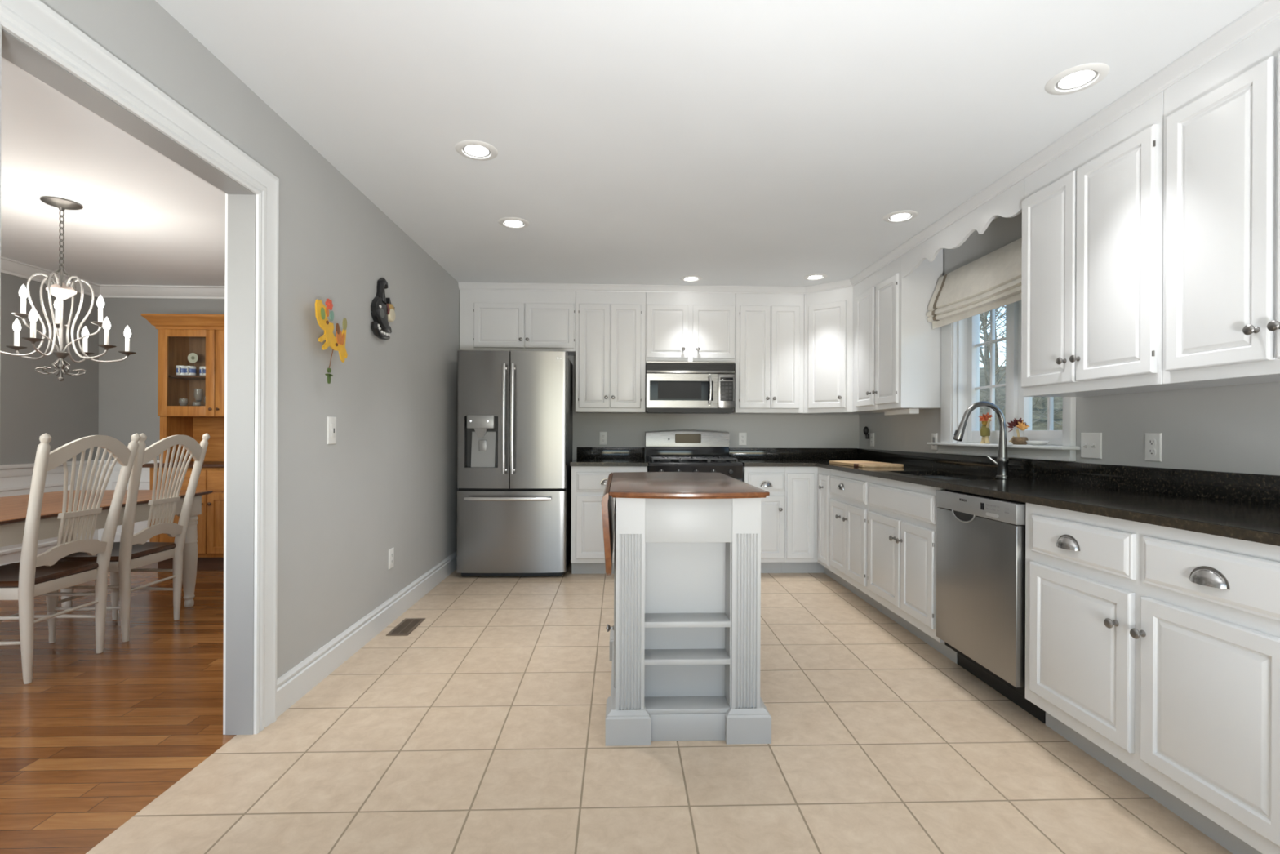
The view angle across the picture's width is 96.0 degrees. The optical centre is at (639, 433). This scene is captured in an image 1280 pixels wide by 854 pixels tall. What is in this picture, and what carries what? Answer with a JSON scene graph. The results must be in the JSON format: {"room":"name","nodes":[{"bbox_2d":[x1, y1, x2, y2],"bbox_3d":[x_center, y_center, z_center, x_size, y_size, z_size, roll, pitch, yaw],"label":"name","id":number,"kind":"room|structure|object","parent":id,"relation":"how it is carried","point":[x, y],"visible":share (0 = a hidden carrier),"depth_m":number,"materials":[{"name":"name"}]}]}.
{"room":"kitchen","nodes":[
{"label":"kitchen","id":0,"kind":"room"},
{"bbox_2d":[0,272,98,464],"bbox_3d":[-4.802,-0.087,2.349,0.100,2.440,5.620,0,0,-2],"label":"wall","id":1,"kind":"structure","parent":0,"point":[33,404],"depth_m":4.65,"materials":[{"name":"grey paint"}]},
{"bbox_2d":[0,459,98,565],"bbox_3d":[-4.743,0.686,2.501,0.035,0.895,5.320,0,0,-2],"label":"wainscot","id":2,"kind":"structure","parent":1,"relation":"attached to","point":[15,479],"depth_m":4.52,"materials":[{"name":"white paint"}]},
{"bbox_2d":[0,256,100,297],"bbox_3d":[-4.705,-1.258,2.502,0.095,0.094,5.320,0,0,-2],"label":"trim","id":3,"kind":"structure","parent":1,"relation":"attached to","point":[9,266],"depth_m":4.52,"materials":[{"name":"white paint"}]},
{"bbox_2d":[40,0,459,679],"bbox_3d":[-1.483,-0.073,1.111,0.100,2.440,8.320,0,0,-2],"label":"wall","id":4,"kind":"structure","parent":0,"point":[388,479],"depth_m":2.82,"materials":[{"name":"grey paint"}]},
{"bbox_2d":[1,28,255,734],"bbox_3d":[-1.505,0.118,1.740,0.102,2.059,0.915,0,0,-2],"label":"trim","id":5,"kind":"structure","parent":4,"relation":"attached to","point":[241,284],"depth_m":2.19,"materials":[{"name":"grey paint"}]},
{"bbox_2d":[0,0,279,733],"bbox_3d":[-1.442,0.065,1.742,0.026,2.165,1.127,0,0,-2],"label":"trim","id":6,"kind":"structure","parent":4,"relation":"attached to","point":[32,22],"depth_m":2.20,"materials":[{"name":"white paint"}]},
{"bbox_2d":[315,298,347,383],"bbox_3d":[-1.451,-0.421,2.679,0.068,0.384,0.291,0,0,-2],"label":"wall ornament","id":7,"kind":"object","parent":4,"relation":"attached to","point":[322,313],"visible":1,"depth_m":2.65,"materials":[{"name":"yellow ceramic"}]},
{"bbox_2d":[324,298,333,310],"bbox_3d":[-1.421,-0.589,2.638,0.012,0.047,0.062,0,0,-2],"label":"flower","id":8,"kind":"object","parent":7,"relation":"on","point":[329,304],"depth_m":2.63,"materials":[{"name":"red ceramic"}]},
{"bbox_2d":[327,416,336,444],"bbox_3d":[-1.484,-0.014,2.781,0.012,0.132,0.080,0,0,-2],"label":"light switch","id":9,"kind":"object","parent":4,"relation":"attached to","point":[331,420],"visible":1,"depth_m":2.77,"materials":[{"name":"white plastic"}]},
{"bbox_2d":[276,551,456,717],"bbox_3d":[-1.520,1.075,3.788,0.016,0.145,2.966,0,0,-2],"label":"baseboard","id":10,"kind":"structure","parent":4,"relation":"attached to","point":[294,684],"depth_m":2.96,"materials":[{"name":"white paint"}]},
{"bbox_2d":[370,277,395,340],"bbox_3d":[-1.491,-0.718,3.335,0.072,0.361,0.278,0,0,1],"label":"wall ornament","id":11,"kind":"object","parent":4,"relation":"attached to","point":[382,312],"visible":1,"depth_m":3.29,"materials":[{"name":"black ceramic"}]},
{"bbox_2d":[388,547,394,568],"bbox_3d":[-1.513,0.762,3.511,0.009,0.118,0.072,0,0,-2],"label":"wall outlet","id":12,"kind":"object","parent":4,"relation":"attached to","point":[391,552],"visible":1,"depth_m":3.50,"materials":[{"name":"white plastic"}]},
{"bbox_2d":[97,297,858,461],"bbox_3d":[-1.401,-0.072,5.336,7.100,2.440,0.120,0,0,-2],"label":"wall","id":13,"kind":"structure","parent":0,"point":[127,388],"depth_m":5.19,"materials":[{"name":"grey paint"}]},
{"bbox_2d":[97,459,159,542],"bbox_3d":[-3.263,0.692,5.195,3.175,0.895,0.035,0,0,-2],"label":"wainscot","id":14,"kind":"structure","parent":13,"relation":"attached to","point":[145,473],"depth_m":5.15,"materials":[{"name":"white paint"}]},
{"bbox_2d":[97,284,225,299],"bbox_3d":[-3.254,-1.252,5.165,3.175,0.094,0.095,0,0,-2],"label":"trim","id":15,"kind":"structure","parent":13,"relation":"attached to","point":[155,291],"depth_m":5.13,"materials":[{"name":"white paint"}]},
{"bbox_2d":[459,289,575,355],"bbox_3d":[-1.062,-1.000,5.106,0.996,0.575,0.342,0,0,-2],"label":"upper cabinet","id":16,"kind":"object","parent":13,"relation":"attached to","point":[510,321],"visible":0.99,"depth_m":4.97,"materials":[{"name":"white paint"}]},
{"bbox_2d":[599,431,607,444],"bbox_3d":[-0.338,0.047,5.307,0.072,0.118,0.009,0,0,-2],"label":"wall outlet","id":17,"kind":"object","parent":13,"relation":"attached to","point":[602,435],"visible":1,"depth_m":5.30,"materials":[{"name":"white plastic"}]},
{"bbox_2d":[575,291,645,413],"bbox_3d":[-0.260,-0.734,5.133,0.608,1.101,0.342,0,0,-2],"label":"upper cabinet","id":18,"kind":"object","parent":13,"relation":"attached to","point":[611,326],"visible":0.99,"depth_m":5.00,"materials":[{"name":"white paint"}]},
{"bbox_2d":[577,447,644,458],"bbox_3d":[-0.269,0.182,5.303,0.622,0.104,0.019,0,0,-2],"label":"backsplash","id":19,"kind":"structure","parent":13,"relation":"attached to","point":[582,452],"depth_m":5.29,"materials":[{"name":"black stone"}]},
{"bbox_2d":[645,292,735,364],"bbox_3d":[0.440,-0.947,5.157,0.785,0.669,0.342,0,0,-2],"label":"upper cabinet","id":20,"kind":"object","parent":13,"relation":"attached to","point":[680,326],"visible":0.97,"depth_m":5.03,"materials":[{"name":"white paint"}]},
{"bbox_2d":[644,361,734,413],"bbox_3d":[0.428,-0.393,5.098,0.757,0.435,0.459,0,0,-2],"label":"microwave oven","id":21,"kind":"object","parent":20,"relation":"attached to","point":[671,387],"visible":1,"depth_m":4.93,"materials":[{"name":"grey metal"}]},
{"bbox_2d":[738,432,746,444],"bbox_3d":[0.955,0.053,5.351,0.072,0.118,0.009,0,0,-2],"label":"wall outlet","id":22,"kind":"object","parent":13,"relation":"attached to","point":[742,436],"visible":1,"depth_m":5.35,"materials":[{"name":"white plastic"}]},
{"bbox_2d":[729,293,804,413],"bbox_3d":[1.136,-0.728,5.180,0.606,1.101,0.342,0,0,-2],"label":"upper cabinet","id":23,"kind":"object","parent":13,"relation":"attached to","point":[769,365],"visible":0.98,"depth_m":5.05,"materials":[{"name":"white paint"}]},
{"bbox_2d":[800,286,882,414],"bbox_3d":[1.748,-0.726,5.081,0.608,1.101,0.582,0,0,-2],"label":"upper cabinet","id":24,"kind":"object","parent":13,"relation":"attached to","point":[828,315],"visible":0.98,"depth_m":4.92,"materials":[{"name":"white paint"}]},
{"bbox_2d":[0,560,1232,853],"bbox_3d":[-1.264,1.178,1.118,7.100,0.060,8.520,0,0,-2],"label":"floor","id":25,"kind":"structure","parent":0,"point":[480,728],"depth_m":2.08,"materials":[{"name":"beige tile"}]},
{"bbox_2d":[0,433,140,684],"bbox_3d":[-2.940,0.570,2.814,0.592,1.143,0.520,0,0,-2],"label":"dining chair","id":26,"kind":"object","parent":25,"relation":"on","point":[42,574],"visible":1,"depth_m":2.78,"materials":[{"name":"white wood"}]},
{"bbox_2d":[0,489,213,607],"bbox_3d":[-3.332,0.762,2.985,0.972,0.755,1.852,0,0,-2],"label":"dining table","id":27,"kind":"object","parent":25,"relation":"on","point":[13,509],"visible":0.54,"depth_m":3.34,"materials":[{"name":"brown wood"}]},
{"bbox_2d":[46,432,209,643],"bbox_3d":[-2.963,0.570,3.342,0.592,1.143,0.520,0,0,-2],"label":"dining chair","id":28,"kind":"object","parent":25,"relation":"on","point":[132,551],"visible":0.91,"depth_m":3.30,"materials":[{"name":"beige paint"}]},
{"bbox_2d":[141,313,224,569],"bbox_3d":[-3.567,0.080,4.933,1.081,2.118,0.454,0,0,-2],"label":"china hutch","id":29,"kind":"object","parent":25,"relation":"on","point":[180,335],"visible":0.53,"depth_m":4.82,"materials":[{"name":"brown wood"}]},
{"bbox_2d":[175,365,186,375],"bbox_3d":[-3.905,-0.532,4.925,0.109,0.085,0.092,0,0,38],"label":"mug","id":30,"kind":"object","parent":29,"relation":"on","point":[180,370],"visible":0.74,"depth_m":4.89,"materials":[{"name":"white ceramic"}]},
{"bbox_2d":[142,461,224,467],"bbox_3d":[-3.567,0.268,4.936,1.035,0.032,0.448,0,0,-2],"label":"countertop","id":31,"kind":"structure","parent":29,"relation":"on","point":[206,464],"depth_m":4.71,"materials":[{"name":"brown wood"}]},
{"bbox_2d":[178,398,188,405],"bbox_3d":[-3.898,-0.230,4.921,0.064,0.130,0.063,0,0,-2],"label":"goblet","id":32,"kind":"object","parent":29,"relation":"in","point":[183,402],"visible":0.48,"depth_m":4.90,"materials":[{"name":"clear glass"}]},
{"bbox_2d":[168,375,205,380],"bbox_3d":[-3.567,-0.479,5.012,0.881,0.016,0.269,0,0,-2],"label":"shelf","id":33,"kind":"object","parent":29,"relation":"attached to","point":[170,377],"depth_m":4.91,"materials":[{"name":"brown wood"}]},
{"bbox_2d":[185,365,195,375],"bbox_3d":[-3.813,-0.529,4.896,0.095,0.080,0.073,0,0,42],"label":"mug","id":34,"kind":"object","parent":29,"relation":"on","point":[189,370],"visible":0.96,"depth_m":4.87,"materials":[{"name":"white"}]},
{"bbox_2d":[187,352,198,365],"bbox_3d":[-3.903,-0.596,5.036,0.069,0.213,0.065,0,0,38],"label":"plate","id":35,"kind":"object","parent":29,"relation":"on","point":[193,357],"visible":0.87,"depth_m":5.03,"materials":[{"name":"white ceramic"}]},
{"bbox_2d":[193,388,203,401],"bbox_3d":[-3.825,-0.275,4.994,0.068,0.220,0.067,0,0,-2],"label":"goblet","id":36,"kind":"object","parent":29,"relation":"in","point":[197,393],"visible":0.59,"depth_m":4.97,"materials":[{"name":"clear glass"}]},
{"bbox_2d":[199,366,205,375],"bbox_3d":[-3.724,-0.528,4.940,0.098,0.080,0.077,0,0,41],"label":"mug","id":37,"kind":"object","parent":29,"relation":"on","point":[202,369],"visible":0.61,"depth_m":4.91,"materials":[{"name":"white ceramic"}]},
{"bbox_2d":[386,617,425,635],"bbox_3d":[-1.383,1.145,3.414,0.124,0.005,0.296,0,0,-2],"label":"floor vent","id":38,"kind":"object","parent":25,"relation":"in","point":[407,625],"visible":1,"depth_m":3.40,"materials":[{"name":"brown metal"}]},
{"bbox_2d":[391,618,420,633],"bbox_3d":[-1.383,1.145,3.414,0.088,0.004,0.256,0,0,-2],"label":"grille","id":39,"kind":"object","parent":38,"relation":"attached to","point":[407,625],"depth_m":3.41,"materials":[{"name":"brown metal"}]},
{"bbox_2d":[456,350,573,576],"bbox_3d":[-1.028,0.249,4.859,0.864,1.800,0.758,0,0,-2],"label":"refrigerator","id":40,"kind":"object","parent":25,"relation":"on","point":[515,408],"visible":1,"depth_m":4.55,"materials":[{"name":"grey metal"}]},
{"bbox_2d":[570,466,647,573],"bbox_3d":[-0.258,0.710,4.943,0.612,0.886,0.702,0,0,-2],"label":"base cabinet","id":41,"kind":"object","parent":25,"relation":"on","point":[588,483],"visible":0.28,"depth_m":4.62,"materials":[{"name":"white paint"}]},
{"bbox_2d":[570,447,648,466],"bbox_3d":[-0.258,0.197,4.965,0.622,0.134,0.696,0,0,-2],"label":"countertop","id":42,"kind":"structure","parent":41,"relation":"on","point":[586,456],"depth_m":5.29,"materials":[{"name":"black stone"}]},
{"bbox_2d":[601,471,771,746],"bbox_3d":[0.156,0.685,2.664,0.635,0.938,1.139,0,0,-2],"label":"kitchen island","id":43,"kind":"object","parent":25,"relation":"on","point":[685,634],"visible":1,"depth_m":2.17,"materials":[{"name":"paint"}]},
{"bbox_2d":[644,648,730,665],"bbox_3d":[0.176,0.860,2.218,0.326,0.021,0.106,0,0,-2],"label":"shelf","id":44,"kind":"object","parent":43,"relation":"attached to","point":[653,656],"depth_m":2.19,"materials":[{"name":"paint"}]},
{"bbox_2d":[644,613,730,627],"bbox_3d":[0.177,0.719,2.218,0.326,0.022,0.106,0,0,-2],"label":"shelf","id":45,"kind":"object","parent":43,"relation":"attached to","point":[651,620],"depth_m":2.18,"materials":[{"name":"paint"}]},
{"bbox_2d":[644,429,742,480],"bbox_3d":[0.438,0.562,4.942,0.760,1.186,0.721,0,0,-2],"label":"gas range","id":46,"kind":"object","parent":25,"relation":"on","point":[666,451],"visible":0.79,"depth_m":5.21,"materials":[{"name":"grey metal"}]},
{"bbox_2d":[645,459,742,466],"bbox_3d":[0.440,0.254,4.934,0.760,0.031,0.608,0,0,-2],"label":"cooktop","id":47,"kind":"object","parent":46,"relation":"in","point":[651,462],"depth_m":4.65,"materials":[{"name":"black metal"}]},
{"bbox_2d":[741,466,785,573],"bbox_3d":[1.004,0.715,4.986,0.333,0.886,0.702,0,0,-2],"label":"base cabinet","id":48,"kind":"object","parent":25,"relation":"on","point":[771,479],"visible":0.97,"depth_m":4.67,"materials":[{"name":"white paint"}]},
{"bbox_2d":[782,466,841,584],"bbox_3d":[1.614,0.717,4.888,0.878,0.886,0.938,0,0,-2],"label":"base cabinet","id":49,"kind":"object","parent":25,"relation":"on","point":[807,489],"visible":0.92,"depth_m":4.68,"materials":[{"name":"white paint"}]},
{"bbox_2d":[728,447,1279,546],"bbox_3d":[1.504,0.205,3.337,1.225,0.134,4.069,0,0,-2],"label":"countertop","id":50,"kind":"structure","parent":49,"relation":"on","point":[1243,506],"depth_m":2.38,"materials":[{"name":"black stone"}]},
{"bbox_2d":[829,460,903,467],"bbox_3d":[1.687,0.231,4.339,0.312,0.022,0.560,0,0,-7],"label":"cutting board","id":51,"kind":"object","parent":50,"relation":"on","point":[864,464],"visible":1,"depth_m":4.20,"materials":[{"name":"brown wood"}]},
{"bbox_2d":[923,475,968,479],"bbox_3d":[1.761,0.359,3.352,0.350,0.172,0.680,0,0,-2],"label":"sink","id":52,"kind":"object","parent":50,"relation":"in","point":[935,477],"visible":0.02,"depth_m":3.63,"materials":[{"name":"metal"}]},
{"bbox_2d":[953,400,1009,477],"bbox_3d":[1.895,0.032,3.239,0.309,0.421,0.143,0,0,-2],"label":"faucet","id":53,"kind":"object","parent":50,"relation":"on","point":[1002,460],"visible":1,"depth_m":3.19,"materials":[{"name":"silver metal"}]},
{"bbox_2d":[829,469,881,612],"bbox_3d":[1.744,0.718,4.082,0.652,0.886,0.678,0,0,-2],"label":"base cabinet","id":54,"kind":"object","parent":25,"relation":"on","point":[849,509],"visible":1,"depth_m":4.01,"materials":[{"name":"white paint"}]},
{"bbox_2d":[867,475,969,663],"bbox_3d":[1.770,0.718,3.324,0.652,0.886,0.835,0,0,-2],"label":"base cabinet","id":55,"kind":"object","parent":25,"relation":"on","point":[902,520],"visible":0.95,"depth_m":3.23,"materials":[{"name":"white paint"}]},
{"bbox_2d":[935,488,1045,723],"bbox_3d":[1.794,0.719,2.604,0.612,0.881,0.596,0,0,-2],"label":"dishwasher","id":56,"kind":"object","parent":25,"relation":"on","point":[980,540],"visible":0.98,"depth_m":2.52,"materials":[{"name":"silver metal"}]},
{"bbox_2d":[1025,502,1279,853],"bbox_3d":[1.821,0.718,1.822,0.652,0.886,0.958,0,0,-2],"label":"base cabinet","id":57,"kind":"object","parent":25,"relation":"on","point":[1153,650],"visible":0.99,"depth_m":1.69,"materials":[{"name":"white paint"}]},
{"bbox_2d":[0,0,1264,286],"bbox_3d":[-1.253,-1.342,1.118,7.100,0.100,8.520,0,0,-2],"label":"ceiling","id":58,"kind":"structure","parent":0,"point":[765,143],"depth_m":2.39,"materials":[{"name":"paint"}]},
{"bbox_2d":[0,195,136,381],"bbox_3d":[-3.258,-0.796,3.247,0.648,1.008,0.612,0,0,-2],"label":"chandelier","id":59,"kind":"object","parent":58,"relation":"hanging from","point":[61,291],"visible":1,"depth_m":3.24,"materials":[{"name":"grey metal"}]},
{"bbox_2d":[13,331,19,346],"bbox_3d":[-3.543,-0.531,3.277,0.021,0.088,0.021,0,0,-2],"label":"candle","id":60,"kind":"object","parent":59,"relation":"on","point":[16,334],"depth_m":3.27,"materials":[{"name":"white plastic"}]},
{"bbox_2d":[20,297,26,313],"bbox_3d":[-3.289,-0.673,3.074,0.021,0.088,0.020,0,0,-2],"label":"candle","id":61,"kind":"object","parent":59,"relation":"on","point":[23,301],"depth_m":3.07,"materials":[{"name":"white plastic"}]},
{"bbox_2d":[30,322,35,337],"bbox_3d":[-3.144,-0.530,2.986,0.021,0.088,0.021,0,0,-2],"label":"candle","id":62,"kind":"object","parent":59,"relation":"on","point":[33,325],"depth_m":2.98,"materials":[{"name":"white plastic"}]},
{"bbox_2d":[55,309,59,323],"bbox_3d":[-3.393,-0.674,3.359,0.021,0.088,0.021,0,0,-2],"label":"candle","id":63,"kind":"object","parent":59,"relation":"on","point":[57,312],"depth_m":3.35,"materials":[{"name":"white plastic"}]},
{"bbox_2d":[83,338,87,351],"bbox_3d":[-3.375,-0.531,3.507,0.021,0.088,0.021,0,0,-2],"label":"candle","id":64,"kind":"object","parent":59,"relation":"on","point":[85,340],"depth_m":3.50,"materials":[{"name":"white plastic"}]},
{"bbox_2d":[97,307,102,322],"bbox_3d":[-3.094,-0.672,3.306,0.021,0.088,0.021,0,0,-2],"label":"candle","id":65,"kind":"object","parent":59,"relation":"on","point":[100,310],"depth_m":3.30,"materials":[{"name":"white plastic"}]},
{"bbox_2d":[103,330,109,344],"bbox_3d":[-2.976,-0.529,3.216,0.021,0.088,0.021,0,0,-2],"label":"candle","id":66,"kind":"object","parent":59,"relation":"on","point":[106,341],"depth_m":3.21,"materials":[{"name":"white plastic"}]},
{"bbox_2d":[124,337,129,351],"bbox_3d":[-3.092,-0.529,3.477,0.021,0.088,0.020,0,0,-2],"label":"candle","id":67,"kind":"object","parent":59,"relation":"on","point":[126,340],"depth_m":3.47,"materials":[{"name":"white plastic"}]},
{"bbox_2d":[455,140,497,160],"bbox_3d":[-0.745,-1.286,2.630,0.188,0.008,0.188,0,0,-2],"label":"recessed light","id":68,"kind":"object","parent":58,"relation":"in","point":[477,150],"visible":1,"depth_m":2.62,"materials":[{"name":"white plastic"}]},
{"bbox_2d":[497,217,529,228],"bbox_3d":[-0.773,-1.286,3.535,0.188,0.008,0.188,0,0,-2],"label":"recessed light","id":69,"kind":"object","parent":58,"relation":"in","point":[508,222],"visible":1,"depth_m":3.52,"materials":[{"name":"white plastic"}]},
{"bbox_2d":[680,275,702,281],"bbox_3d":[0.426,-1.281,4.787,0.188,0.008,0.188,0,0,-2],"label":"recessed light","id":70,"kind":"object","parent":58,"relation":"in","point":[690,277],"visible":1,"depth_m":4.77,"materials":[{"name":"white plastic"}]},
{"bbox_2d":[803,273,827,279],"bbox_3d":[1.437,-1.277,4.721,0.188,0.008,0.188,0,0,-2],"label":"recessed light","id":71,"kind":"object","parent":58,"relation":"in","point":[815,276],"visible":1,"depth_m":4.71,"materials":[{"name":"white plastic"}]},
{"bbox_2d":[883,209,917,222],"bbox_3d":[1.537,-1.276,3.404,0.188,0.008,0.188,0,0,-2],"label":"recessed light","id":72,"kind":"object","parent":58,"relation":"in","point":[900,215],"visible":1,"depth_m":3.39,"materials":[{"name":"white plastic"}]},
{"bbox_2d":[1044,62,1110,94],"bbox_3d":[1.579,-1.276,2.085,0.188,0.008,0.188,0,0,-2],"label":"recessed light","id":73,"kind":"object","parent":58,"relation":"in","point":[1064,82],"visible":1,"depth_m":2.08,"materials":[{"name":"white plastic"}]},
{"bbox_2d":[858,212,1279,475],"bbox_3d":[2.260,-0.057,1.237,0.140,2.440,8.320,0,0,-2],"label":"wall","id":74,"kind":"structure","parent":0,"point":[1233,428],"depth_m":2.38,"materials":[{"name":"grey paint"}]},
{"bbox_2d":[863,426,868,439],"bbox_3d":[2.027,-0.004,5.171,0.043,0.112,0.051,0,0,-2],"label":"night light","id":75,"kind":"object","parent":74,"relation":"attached to","point":[865,428],"visible":1,"depth_m":5.16,"materials":[{"name":"black plastic"}]},
{"bbox_2d":[457,0,1279,293],"bbox_3d":[0.178,-1.256,2.817,3.325,0.058,4.420,0,0,-2],"label":"trim","id":76,"kind":"structure","parent":74,"relation":"attached to","point":[1266,12],"depth_m":2.67,"materials":[{"name":"white paint"}]},
{"bbox_2d":[870,432,874,446],"bbox_3d":[2.054,0.057,5.102,0.009,0.118,0.072,0,0,-2],"label":"wall outlet","id":77,"kind":"object","parent":74,"relation":"attached to","point":[872,434],"visible":1,"depth_m":5.09,"materials":[{"name":"white plastic"}]},
{"bbox_2d":[853,248,942,415],"bbox_3d":[1.905,-0.706,4.383,0.342,1.139,0.820,0,0,-2],"label":"upper cabinet","id":78,"kind":"object","parent":74,"relation":"attached to","point":[897,352],"visible":0.98,"depth_m":4.02,"materials":[{"name":"white paint"}]},
{"bbox_2d":[884,408,919,415],"bbox_3d":[1.923,-0.155,4.248,0.070,0.037,0.390,0,0,-2],"label":"light","id":79,"kind":"object","parent":78,"relation":"attached to","point":[904,411],"depth_m":4.17,"materials":[{"name":"white plastic"}]},
{"bbox_2d":[902,178,1024,277],"bbox_3d":[1.832,-1.173,3.368,0.020,0.205,1.201,0,0,-2],"label":"scalloped valance","id":80,"kind":"object","parent":78,"relation":"attached to","point":[1007,204],"visible":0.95,"depth_m":3.23,"materials":[{"name":"white paint"}]},
{"bbox_2d":[931,432,937,449],"bbox_3d":[2.088,0.058,4.093,0.010,0.118,0.072,0,0,-2],"label":"light switch","id":81,"kind":"object","parent":74,"relation":"attached to","point":[934,435],"visible":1,"depth_m":4.09,"materials":[{"name":"white plastic"}]},
{"bbox_2d":[926,300,1080,461],"bbox_3d":[2.143,-0.449,3.416,0.230,1.176,1.240,0,0,-2],"label":"window","id":82,"kind":"structure","parent":74,"relation":"in","point":[960,340],"depth_m":3.58,"materials":[{"name":"white paint"}]},
{"bbox_2d":[926,237,1022,328],"bbox_3d":[2.030,-0.890,3.375,0.106,0.360,1.140,0,0,-2],"label":"roman shade","id":83,"kind":"object","parent":82,"relation":"attached to","point":[992,281],"visible":0.68,"depth_m":3.42,"materials":[{"name":"beige fabric"}]},
{"bbox_2d":[977,412,992,443],"bbox_3d":[2.106,-0.030,3.513,0.076,0.196,0.082,0,0,44],"label":"flower vase","id":84,"kind":"object","parent":82,"relation":"on","point":[985,419],"visible":0.99,"depth_m":3.50,"materials":[{"name":"green ceramic"}]},
{"bbox_2d":[1006,417,1030,444],"bbox_3d":[2.106,-0.012,3.204,0.091,0.150,0.142,0,0,-2],"label":"arrangement","id":85,"kind":"object","parent":82,"relation":"on","point":[1018,440],"visible":1,"depth_m":3.18,"materials":[{"name":"brown plant"}]},
{"bbox_2d":[1011,436,1028,444],"bbox_3d":[2.108,0.042,3.200,0.080,0.042,0.079,0,0,-2],"label":"basket","id":86,"kind":"object","parent":85,"relation":"on","point":[1015,440],"depth_m":3.17,"materials":[{"name":"brown wicker"}]},
{"bbox_2d":[1026,440,1049,444],"bbox_3d":[2.103,0.052,3.048,0.104,0.022,0.103,0,0,-2],"label":"soap dish","id":87,"kind":"object","parent":82,"relation":"on","point":[1032,442],"visible":0.94,"depth_m":3.02,"materials":[{"name":"white ceramic"}]},
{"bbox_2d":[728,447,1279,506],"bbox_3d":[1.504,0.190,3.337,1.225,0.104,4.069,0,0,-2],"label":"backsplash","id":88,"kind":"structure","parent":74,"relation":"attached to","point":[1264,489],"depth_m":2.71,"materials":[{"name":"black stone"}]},
{"bbox_2d":[1080,432,1102,458],"bbox_3d":[2.129,0.059,2.729,0.020,0.122,0.118,0,0,-2],"label":"light switch","id":89,"kind":"object","parent":74,"relation":"attached to","point":[1091,442],"visible":1,"depth_m":2.72,"materials":[{"name":"white plastic"}]},
{"bbox_2d":[1021,90,1238,396],"bbox_3d":[1.972,-0.725,2.416,0.342,1.101,0.708,0,0,-2],"label":"upper cabinet","id":90,"kind":"object","parent":74,"relation":"attached to","point":[1092,267],"visible":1,"depth_m":2.32,"materials":[{"name":"white paint"}]},
{"bbox_2d":[1145,432,1161,462],"bbox_3d":[2.145,0.059,2.412,0.009,0.118,0.072,0,0,-2],"label":"wall outlet","id":91,"kind":"object","parent":74,"relation":"attached to","point":[1153,440],"visible":1,"depth_m":2.40,"materials":[{"name":"white plastic"}]},
{"bbox_2d":[1148,448,1155,455],"bbox_3d":[2.142,0.079,2.412,0.002,0.029,0.034,0,0,-2],"label":"socket","id":92,"kind":"object","parent":91,"relation":"attached to","point":[1152,451],"depth_m":2.41,"materials":[{"name":"grey plastic"}]},
{"bbox_2d":[1162,17,1279,384],"bbox_3d":[1.995,-0.725,1.710,0.342,1.101,0.700,0,0,-2],"label":"upper cabinet","id":93,"kind":"object","parent":74,"relation":"attached to","point":[1221,304],"visible":1,"depth_m":1.84,"materials":[{"name":"white paint"}]},
{"label":"outside","id":94,"kind":"structure","parent":0,"visible":0},
{"bbox_2d":[979,365,1062,431],"bbox_3d":[25.716,-2.196,26.884,48.000,8.373,60.000,0,0,-2],"label":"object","id":95,"kind":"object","parent":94,"point":[1059,418],"depth_m":15.80,"materials":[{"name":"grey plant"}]},
{"bbox_2d":[979,306,1004,393],"bbox_3d":[10.496,-4.333,17.954,3.876,6.362,3.950,0,0,-44],"label":"bare tree","id":96,"kind":"object","parent":95,"relation":"on","point":[997,379],"visible":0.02,"depth_m":17.59,"materials":[{"name":"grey plant"}]},
{"bbox_2d":[979,305,1005,414],"bbox_3d":[9.036,-2.452,14.798,4.516,5.724,3.912,0,0,-40],"label":"bare tree","id":97,"kind":"object","parent":95,"relation":"on","point":[1001,317],"visible":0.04,"depth_m":14.66,"materials":[{"name":"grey plant"}]},
{"bbox_2d":[979,306,1005,375],"bbox_3d":[11.127,-5.550,18.953,5.176,8.061,6.140,0,0,6],"label":"bare tree","id":98,"kind":"object","parent":95,"relation":"on","point":[988,350],"visible":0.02,"depth_m":18.97,"materials":[{"name":"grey plant"}]},
{"bbox_2d":[986,307,999,377],"bbox_3d":[13.155,-5.519,21.469,4.929,7.289,5.034,0,0,31],"label":"bare tree","id":99,"kind":"object","parent":95,"relation":"on","point":[996,345],"visible":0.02,"depth_m":20.87,"materials":[{"name":"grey plant"}]},
{"bbox_2d":[979,327,1035,430],"bbox_3d":[7.441,-1.018,13.132,3.138,4.744,3.732,0,0,7],"label":"bare tree","id":100,"kind":"object","parent":95,"relation":"on","point":[988,327],"visible":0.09,"depth_m":13.55,"materials":[{"name":"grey plant"}]},
{"bbox_2d":[979,309,1062,430],"bbox_3d":[8.648,-1.902,13.716,4.454,6.205,4.844,0,0,43],"label":"bare tree","id":101,"kind":"object","parent":95,"relation":"on","point":[981,355],"visible":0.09,"depth_m":13.26,"materials":[{"name":"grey plant"}]},
{"bbox_2d":[979,312,1062,426],"bbox_3d":[9.397,-1.632,11.834,3.992,5.884,4.204,0,0,-5],"label":"bare tree","id":102,"kind":"object","parent":95,"relation":"on","point":[1044,416],"visible":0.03,"depth_m":12.97,"materials":[{"name":"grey plant"}]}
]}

